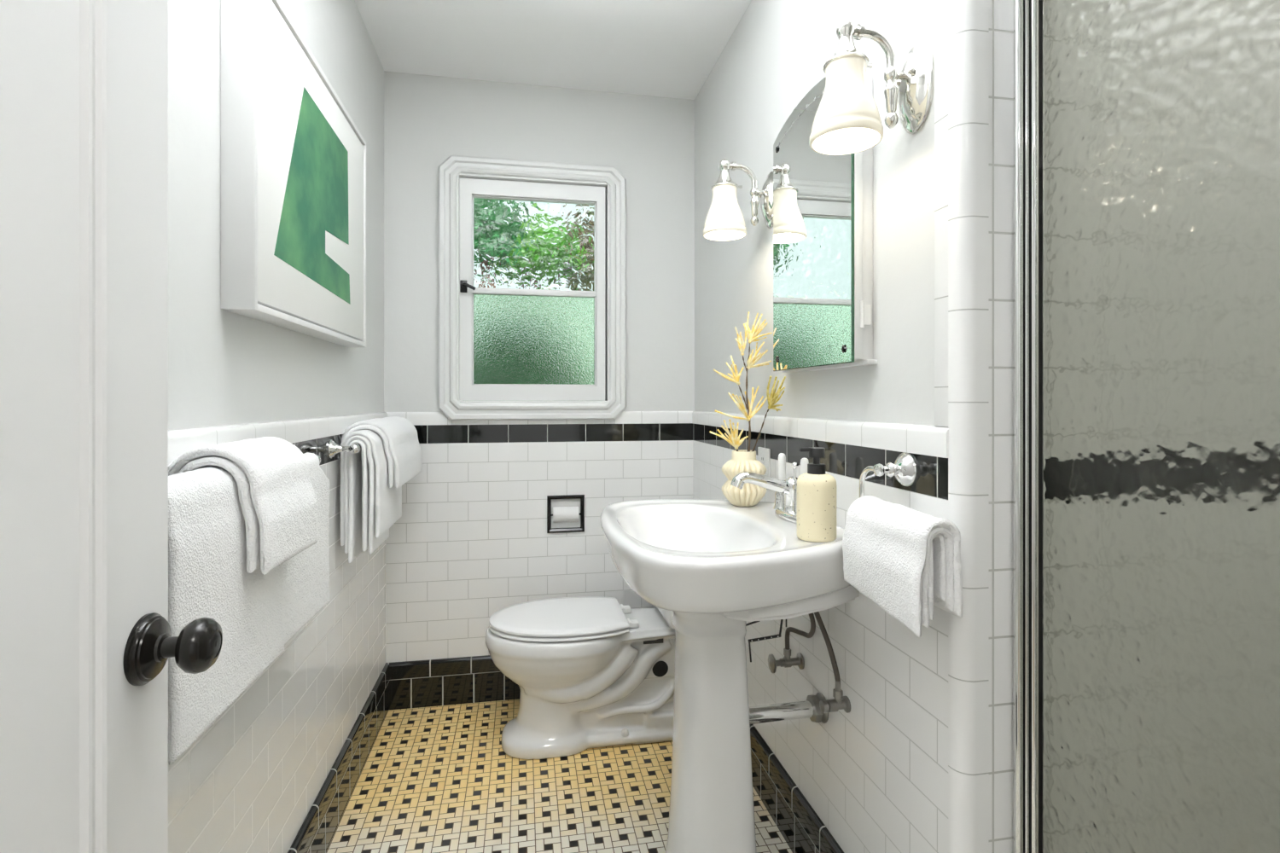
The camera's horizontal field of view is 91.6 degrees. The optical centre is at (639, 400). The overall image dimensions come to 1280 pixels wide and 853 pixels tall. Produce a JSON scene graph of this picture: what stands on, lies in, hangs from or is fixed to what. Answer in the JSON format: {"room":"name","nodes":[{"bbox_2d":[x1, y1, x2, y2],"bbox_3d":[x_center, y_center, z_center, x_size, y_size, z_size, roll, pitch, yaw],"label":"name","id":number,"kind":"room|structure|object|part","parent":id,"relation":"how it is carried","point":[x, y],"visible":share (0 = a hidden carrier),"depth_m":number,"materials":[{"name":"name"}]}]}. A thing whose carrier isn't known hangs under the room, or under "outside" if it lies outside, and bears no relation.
{"room":"bathroom","nodes":[
{"label":"bathroom","id":0,"kind":"room"},
{"bbox_2d":[168,0,387,852],"bbox_3d":[-0.799,-0.039,1.162,0.126,2.448,2.700,0,0,-11],"label":"wall","id":1,"kind":"structure","parent":0,"point":[249,783],"depth_m":1.29,"materials":[{"name":"white paint"}]},
{"bbox_2d":[220,0,366,347],"bbox_3d":[-0.783,-0.470,1.489,0.056,0.621,0.800,0,0,-11],"label":"framed painting","id":2,"kind":"object","parent":1,"relation":"attached to","point":[293,157],"visible":1,"depth_m":1.25,"materials":[{"name":"white wood"}]},
{"bbox_2d":[287,663,389,852],"bbox_3d":[-0.725,1.095,1.115,0.015,0.179,2.580,0,0,-11],"label":"baseboard","id":3,"kind":"structure","parent":1,"relation":"attached to","point":[317,832],"depth_m":1.78,"materials":[{"name":"black tile"}]},
{"bbox_2d":[327,439,360,459],"bbox_3d":[-0.862,0.133,2.003,0.076,0.052,0.675,0,0,-11],"label":"towel bar","id":4,"kind":"object","parent":1,"relation":"attached to","point":[333,448],"visible":0.5,"depth_m":1.69,"materials":[{"name":"silver metal"}]},
{"bbox_2d":[340,429,401,563],"bbox_3d":[-0.827,0.269,1.979,0.107,0.365,0.528,0,0,-11],"label":"bath towel","id":5,"kind":"object","parent":4,"relation":"hanging from","point":[369,507],"visible":0.8,"depth_m":1.74,"materials":[{"name":"white fabric"}]},
{"bbox_2d":[341,416,422,488],"bbox_3d":[-0.836,0.162,2.032,0.164,0.208,0.501,0,0,-11],"label":"hand towel","id":6,"kind":"object","parent":5,"relation":"on","point":[402,447],"visible":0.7,"depth_m":1.93,"materials":[{"name":"white fabric"}]},
{"bbox_2d":[384,70,694,663],"bbox_3d":[-0.397,-0.039,2.558,1.436,2.448,0.146,0,0,-11],"label":"wall","id":7,"kind":"structure","parent":0,"point":[470,542],"depth_m":2.47,"materials":[{"name":"white paint"}]},
{"bbox_2d":[386,655,519,710],"bbox_3d":[-0.373,1.095,2.486,1.216,0.179,0.015,0,0,-11],"label":"baseboard","id":8,"kind":"structure","parent":7,"relation":"attached to","point":[474,679],"depth_m":2.41,"materials":[{"name":"black tile"}]},
{"bbox_2d":[438,155,626,420],"bbox_3d":[-0.419,-0.434,2.478,0.732,1.026,0.082,0,0,-11],"label":"window","id":9,"kind":"structure","parent":7,"relation":"in","point":[532,254],"depth_m":2.49,"materials":[{"name":"white paint"}]},
{"bbox_3d":[-0.426,-0.433,2.499,0.574,0.871,0.038,0,0,-11],"label":"sash","id":10,"kind":"part","parent":9,"relation":"part of","materials":[{"name":"white paint"}]},
{"bbox_3d":[-0.422,-0.623,2.508,0.487,0.366,0.005,0,0,-11],"label":"pane","id":11,"kind":"part","parent":9,"relation":"part of","materials":[{"name":"clear glass"}]},
{"bbox_3d":[-0.422,-0.241,2.508,0.487,0.364,0.005,0,0,-11],"label":"pane","id":12,"kind":"part","parent":9,"relation":"part of","materials":[{"name":"green glass"}]},
{"bbox_2d":[546,494,584,533],"bbox_3d":[-0.307,0.458,2.552,0.149,0.149,0.110,0,0,-11],"label":"toilet paper holder","id":13,"kind":"object","parent":7,"relation":"attached to","point":[549,530],"visible":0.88,"depth_m":2.50,"materials":[{"name":"silver metal"}]},
{"bbox_2d":[552,506,578,523],"bbox_3d":[-0.302,0.463,2.524,0.102,0.064,0.064,0,0,-11],"label":"toilet paper roll","id":14,"kind":"object","parent":13,"relation":"in","point":[560,514],"visible":0.93,"depth_m":2.50,"materials":[{"name":"white paper"}]},
{"bbox_2d":[354,0,751,99],"bbox_3d":[0.210,-1.293,0.370,2.950,0.060,4.650,0,0,-11],"label":"ceiling","id":15,"kind":"structure","parent":0,"point":[655,48],"depth_m":2.17,"materials":[{"name":"white paint"}]},
{"bbox_2d":[325,698,792,852],"bbox_3d":[0.210,1.208,0.370,2.950,0.054,4.650,0,0,-11],"label":"floor","id":16,"kind":"structure","parent":0,"point":[441,779],"depth_m":1.85,"materials":[{"name":"tile"}]},
{"bbox_2d":[485,596,674,759],"bbox_3d":[-0.125,0.811,2.205,0.821,0.748,0.458,0,0,-11],"label":"toilet","id":17,"kind":"object","parent":16,"relation":"on","point":[589,672],"visible":0.78,"depth_m":2.09,"materials":[{"name":"white ceramic"}]},
{"bbox_3d":[-0.289,0.773,2.174,0.464,0.016,0.368,0,0,-11],"label":"seat","id":18,"kind":"part","parent":17,"relation":"part of","materials":[{"name":"white plastic"}]},
{"bbox_3d":[-0.289,0.755,2.174,0.463,0.022,0.367,0,0,-11],"label":"lid","id":19,"kind":"part","parent":17,"relation":"part of","materials":[{"name":"white plastic"}]},
{"bbox_3d":[0.162,0.628,2.259,0.224,0.307,0.436,0,0,-11],"label":"tank","id":20,"kind":"part","parent":17,"relation":"part of","materials":[{"name":"white ceramic"}]},
{"bbox_2d":[600,499,858,852],"bbox_3d":[0.176,0.733,1.443,0.522,0.905,0.686,0,0,-11],"label":"pedestal sink","id":21,"kind":"object","parent":16,"relation":"on","point":[719,566],"visible":0.92,"depth_m":1.36,"materials":[{"name":"white ceramic"}]},
{"bbox_2d":[600,499,850,613],"bbox_3d":[0.176,0.344,1.443,0.521,0.128,0.686,0,0,-11],"label":"basin","id":22,"kind":"object","parent":21,"relation":"in","point":[680,555],"depth_m":1.20,"materials":[{"name":"white ceramic"}]},
{"bbox_2d":[721,449,766,506],"bbox_3d":[0.281,0.210,1.681,0.120,0.146,0.120,0,0,-11],"label":"vase","id":23,"kind":"object","parent":21,"relation":"on","point":[750,495],"visible":0.91,"depth_m":1.64,"materials":[{"name":"beige ceramic"}]},
{"bbox_2d":[709,418,748,451],"bbox_3d":[0.246,0.120,1.685,0.081,0.139,0.092,0,0,41],"label":"twig","id":24,"kind":"object","parent":23,"relation":"in","point":[735,441],"visible":0.96,"depth_m":1.67,"materials":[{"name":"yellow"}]},
{"bbox_2d":[713,311,772,452],"bbox_3d":[0.303,-0.034,1.759,0.265,0.447,0.119,0,0,-37],"label":"twig","id":25,"kind":"object","parent":23,"relation":"in","point":[751,335],"visible":1,"depth_m":1.76,"materials":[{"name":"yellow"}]},
{"bbox_3d":[0.291,0.010,1.740,0.037,0.358,0.124,0,0,9],"label":"stem","id":26,"kind":"part","parent":25,"relation":"part of","materials":[{"name":"brown plant"}]},
{"bbox_2d":[751,376,785,451],"bbox_3d":[0.336,0.064,1.628,0.082,0.251,0.134,0,0,-11],"label":"twig","id":27,"kind":"object","parent":23,"relation":"in","point":[773,398],"visible":0.97,"depth_m":1.61,"materials":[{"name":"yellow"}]},
{"bbox_3d":[0.319,0.104,1.664,0.079,0.171,0.020,0,0,44],"label":"stem","id":28,"kind":"part","parent":27,"relation":"part of","materials":[{"name":"brown plant"}]},
{"bbox_2d":[745,619,786,662],"bbox_3d":[0.287,0.547,1.438,0.114,0.113,0.008,0,0,-11],"label":"drain linkage","id":29,"kind":"object","parent":21,"relation":"attached to","point":[782,620],"visible":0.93,"depth_m":1.43,"materials":[{"name":"grey metal"}]},
{"bbox_3d":[0.253,0.578,1.432,0.008,0.050,0.004,0,0,-11],"label":"rod","id":30,"kind":"part","parent":29,"relation":"part of","materials":[{"name":"grey metal"}]},
{"bbox_3d":[0.253,0.515,1.432,0.047,0.016,0.005,0,0,-11],"label":"rod","id":31,"kind":"part","parent":29,"relation":"part of","materials":[{"name":"grey metal"}]},
{"bbox_3d":[0.328,0.521,1.446,0.012,0.054,0.005,0,0,-11],"label":"rod","id":32,"kind":"part","parent":29,"relation":"part of","materials":[{"name":"grey metal"}]},
{"bbox_2d":[730,453,808,524],"bbox_3d":[0.303,0.208,1.474,0.185,0.152,0.170,0,0,-11],"label":"faucet","id":33,"kind":"object","parent":21,"relation":"on","point":[785,489],"visible":0.82,"depth_m":1.47,"materials":[{"name":"silver metal"}]},
{"bbox_3d":[0.300,0.219,1.473,0.179,0.102,0.048,0,0,-11],"label":"spout","id":34,"kind":"part","parent":33,"relation":"part of","materials":[{"name":"silver metal"}]},
{"bbox_3d":[0.353,0.245,1.547,0.044,0.050,0.044,0,0,-11],"label":"handle","id":35,"kind":"part","parent":33,"relation":"part of","materials":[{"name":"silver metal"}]},
{"bbox_3d":[0.353,0.178,1.547,0.019,0.093,0.019,0,0,-11],"label":"handle lever","id":36,"kind":"part","parent":33,"relation":"part of","materials":[{"name":"white ceramic"}]},
{"bbox_3d":[0.365,0.274,1.486,0.060,0.020,0.160,0,0,-11],"label":"plate","id":37,"kind":"part","parent":33,"relation":"part of","materials":[{"name":"silver metal"}]},
{"bbox_3d":[0.369,0.169,1.482,0.017,0.042,0.017,0,0,-11],"label":"lift knob","id":38,"kind":"part","parent":33,"relation":"part of","materials":[{"name":"silver metal"}]},
{"bbox_3d":[0.376,0.178,1.424,0.019,0.093,0.019,0,0,-11],"label":"handle lever","id":39,"kind":"part","parent":33,"relation":"part of","materials":[{"name":"white ceramic"}]},
{"bbox_2d":[796,447,836,542],"bbox_3d":[0.362,0.191,1.275,0.079,0.186,0.079,0,0,-11],"label":"soap dispenser","id":40,"kind":"object","parent":21,"relation":"on","point":[816,490],"visible":1,"depth_m":1.24,"materials":[{"name":"beige ceramic"}]},
{"bbox_3d":[0.746,1.155,0.569,0.078,0.060,0.960,0,0,-11],"label":"trim","id":41,"kind":"structure","parent":16,"relation":"on","visible":0},
{"bbox_2d":[1013,0,1279,852],"bbox_3d":[0.732,0.145,0.567,0.073,1.960,0.958,0,0,-11],"label":"shower door","id":42,"kind":"structure","parent":41,"relation":"on","point":[1147,132],"depth_m":0.85,"materials":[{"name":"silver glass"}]},
{"bbox_3d":[0.732,0.145,0.567,0.073,1.960,0.958,0,0,-11],"label":"frame","id":43,"kind":"part","parent":42,"relation":"part of","materials":[{"name":"silver metal"}]},
{"bbox_2d":[692,0,989,852],"bbox_3d":[0.874,-0.039,1.966,1.053,2.448,1.742,0,0,-11],"label":"wall","id":44,"kind":"structure","parent":0,"point":[906,770],"depth_m":1.23,"materials":[{"name":"white paint"}]},
{"bbox_2d":[702,158,773,240],"bbox_3d":[0.281,-0.580,1.788,0.205,0.218,0.126,0,0,-11],"label":"wall sconce","id":45,"kind":"object","parent":44,"relation":"attached to","point":[724,220],"visible":0.98,"depth_m":1.77,"materials":[{"name":"white glass"}]},
{"bbox_3d":[0.242,-0.540,1.781,0.126,0.138,0.126,0,0,-11],"label":"lamp shade","id":46,"kind":"part","parent":45,"relation":"part of","materials":[{"name":"white glass"}]},
{"bbox_3d":[0.296,-0.642,1.791,0.086,0.082,0.025,0,0,-11],"label":"arm","id":47,"kind":"part","parent":45,"relation":"part of","materials":[{"name":"silver metal"}]},
{"bbox_3d":[0.340,-0.558,1.799,0.045,0.110,0.056,0,0,-11],"label":"stem","id":48,"kind":"part","parent":45,"relation":"part of","materials":[{"name":"silver metal"}]},
{"bbox_2d":[757,447,770,477],"bbox_3d":[0.364,0.199,1.833,0.009,0.115,0.084,0,0,-11],"label":"wall outlet","id":49,"kind":"object","parent":44,"relation":"attached to","point":[764,454],"visible":0.48,"depth_m":1.81,"materials":[{"name":"white plastic"}]},
{"bbox_2d":[761,453,764,475],"bbox_3d":[0.362,0.198,1.832,0.003,0.077,0.026,0,0,-11],"label":"socket","id":50,"kind":"object","parent":49,"relation":"attached to","point":[762,455],"depth_m":1.83,"materials":[{"name":"white plastic"}]},
{"bbox_2d":[768,648,804,673],"bbox_3d":[0.371,0.665,1.589,0.086,0.059,0.049,0,0,-11],"label":"shutoff valve","id":51,"kind":"object","parent":44,"relation":"attached to","point":[786,662],"visible":1,"depth_m":1.58,"materials":[{"name":"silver metal"}]},
{"bbox_3d":[0.335,0.670,1.582,0.012,0.049,0.049,0,0,-11],"label":"valve handle","id":52,"kind":"part","parent":51,"relation":"part of","materials":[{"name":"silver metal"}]},
{"bbox_2d":[785,612,815,650],"bbox_3d":[0.387,0.527,1.530,0.052,0.218,0.134,0,0,-11],"label":"supply hose","id":53,"kind":"object","parent":51,"relation":"attached to","point":[788,630],"visible":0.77,"depth_m":1.54,"materials":[{"name":"grey metal"}]},
{"bbox_2d":[749,692,828,724],"bbox_3d":[0.286,0.734,1.456,0.303,0.066,0.066,0,0,-11],"label":"drain pipe","id":54,"kind":"object","parent":44,"relation":"attached to","point":[810,708],"visible":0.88,"depth_m":1.45,"materials":[{"name":"silver metal"}]},
{"bbox_2d":[750,724,843,852],"bbox_3d":[0.365,1.095,1.813,0.015,0.179,1.612,0,0,-11],"label":"baseboard","id":55,"kind":"structure","parent":44,"relation":"attached to","point":[800,827],"depth_m":1.66,"materials":[{"name":"black tile"}]},
{"bbox_2d":[773,72,877,372],"bbox_3d":[0.418,-0.400,1.470,0.055,0.653,0.424,0,0,-11],"label":"medicine cabinet","id":56,"kind":"object","parent":44,"relation":"attached to","point":[823,204],"visible":0.8,"depth_m":1.42,"materials":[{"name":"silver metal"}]},
{"bbox_3d":[0.433,-0.078,1.473,0.023,0.010,0.424,0,0,-11],"label":"cabinet sill","id":57,"kind":"part","parent":56,"relation":"part of","materials":[{"name":"white paint"}]},
{"bbox_3d":[0.409,-0.381,1.470,0.018,0.593,0.406,0,0,-11],"label":"cabinet door","id":58,"kind":"part","parent":56,"relation":"part of","materials":[{"name":"white paint"}]},
{"bbox_2d":[819,680,850,713],"bbox_3d":[0.425,0.652,1.365,0.063,0.070,0.034,0,0,-11],"label":"shutoff valve","id":59,"kind":"object","parent":44,"relation":"attached to","point":[840,702],"visible":1,"depth_m":1.36,"materials":[{"name":"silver metal"}]},
{"bbox_2d":[814,611,840,681],"bbox_3d":[0.414,0.519,1.409,0.016,0.198,0.106,0,0,-29],"label":"supply hose","id":60,"kind":"object","parent":59,"relation":"attached to","point":[837,678],"visible":0.62,"depth_m":1.39,"materials":[{"name":"grey metal"}]},
{"bbox_2d":[809,18,934,155],"bbox_3d":[0.407,-0.571,1.121,0.205,0.218,0.126,0,0,-11],"label":"wall sconce","id":61,"kind":"object","parent":44,"relation":"attached to","point":[847,120],"visible":1,"depth_m":1.10,"materials":[{"name":"white glass"}]},
{"bbox_3d":[0.368,-0.531,1.114,0.126,0.138,0.126,0,0,-11],"label":"lamp shade","id":62,"kind":"part","parent":61,"relation":"part of","materials":[{"name":"white glass"}]},
{"bbox_3d":[0.422,-0.633,1.124,0.086,0.082,0.025,0,0,-11],"label":"arm","id":63,"kind":"part","parent":61,"relation":"part of","materials":[{"name":"silver metal"}]},
{"bbox_3d":[0.466,-0.549,1.132,0.045,0.110,0.056,0,0,-11],"label":"stem","id":64,"kind":"part","parent":61,"relation":"part of","materials":[{"name":"silver metal"}]},
{"bbox_2d":[859,452,934,542],"bbox_3d":[0.472,0.164,1.110,0.066,0.133,0.215,0,0,-11],"label":"towel ring","id":65,"kind":"object","parent":44,"relation":"attached to","point":[904,468],"visible":0.77,"depth_m":1.14,"materials":[{"name":"silver metal"}]},
{"bbox_2d":[842,495,962,637],"bbox_3d":[0.449,0.274,1.081,0.100,0.186,0.231,0,0,-11],"label":"hand towel","id":66,"kind":"object","parent":65,"relation":"hanging from","point":[891,557],"visible":1,"depth_m":1.01,"materials":[{"name":"white fabric"}]},
{"bbox_2d":[989,0,1013,852],"bbox_3d":[1.049,-0.039,1.128,1.019,2.448,0.028,0,0,-11],"label":"wall","id":67,"kind":"structure","parent":0,"point":[1001,12],"depth_m":1.03,"materials":[{"name":"tile"}]},
{"bbox_3d":[0.292,-0.039,-0.062,2.950,2.448,0.110,0,0,-11],"label":"wall","id":68,"kind":"structure","parent":0,"visible":0},
{"bbox_2d":[0,0,222,852],"bbox_3d":[-0.384,0.166,0.250,0.096,2.022,0.743,0,0,-11],"label":"door","id":69,"kind":"structure","parent":68,"relation":"in","point":[87,642],"depth_m":0.50,"materials":[{"name":"white paint"}]},
{"bbox_3d":[-0.413,0.075,0.257,0.025,1.620,0.519,0,0,-11],"label":"panel","id":70,"kind":"part","parent":69,"relation":"part of","materials":[{"name":"white paint"}]},
{"bbox_3d":[-0.397,0.075,0.260,0.008,1.624,0.523,0,0,-11],"label":"panel moulding","id":71,"kind":"part","parent":69,"relation":"part of","materials":[{"name":"white paint"}]},
{"bbox_3d":[-0.413,0.166,0.244,0.036,2.022,0.743,0,0,-11],"label":"frame","id":72,"kind":"part","parent":69,"relation":"part of","materials":[{"name":"white paint"}]},
{"bbox_3d":[-0.428,0.230,0.581,0.060,0.063,0.063,0,0,-11],"label":"knob","id":73,"kind":"part","parent":69,"relation":"part of","materials":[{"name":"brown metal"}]},
{"bbox_3d":[-0.678,0.133,1.031,0.076,0.052,0.730,0,0,-11],"label":"towel bar","id":74,"kind":"object","parent":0,"visible":0},
{"bbox_2d":[168,452,329,764],"bbox_3d":[-0.657,0.276,1.069,0.080,0.358,0.674,0,0,-11],"label":"bath towel","id":75,"kind":"object","parent":74,"relation":"hanging from","point":[257,613],"visible":0.52,"depth_m":0.87,"materials":[{"name":"white fabric"}]},
{"bbox_2d":[168,436,317,574],"bbox_3d":[-0.646,0.166,1.023,0.148,0.200,0.245,0,0,-11],"label":"hand towel","id":76,"kind":"object","parent":75,"relation":"on","point":[277,498],"visible":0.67,"depth_m":0.96,"materials":[{"name":"white fabric"}]}
]}

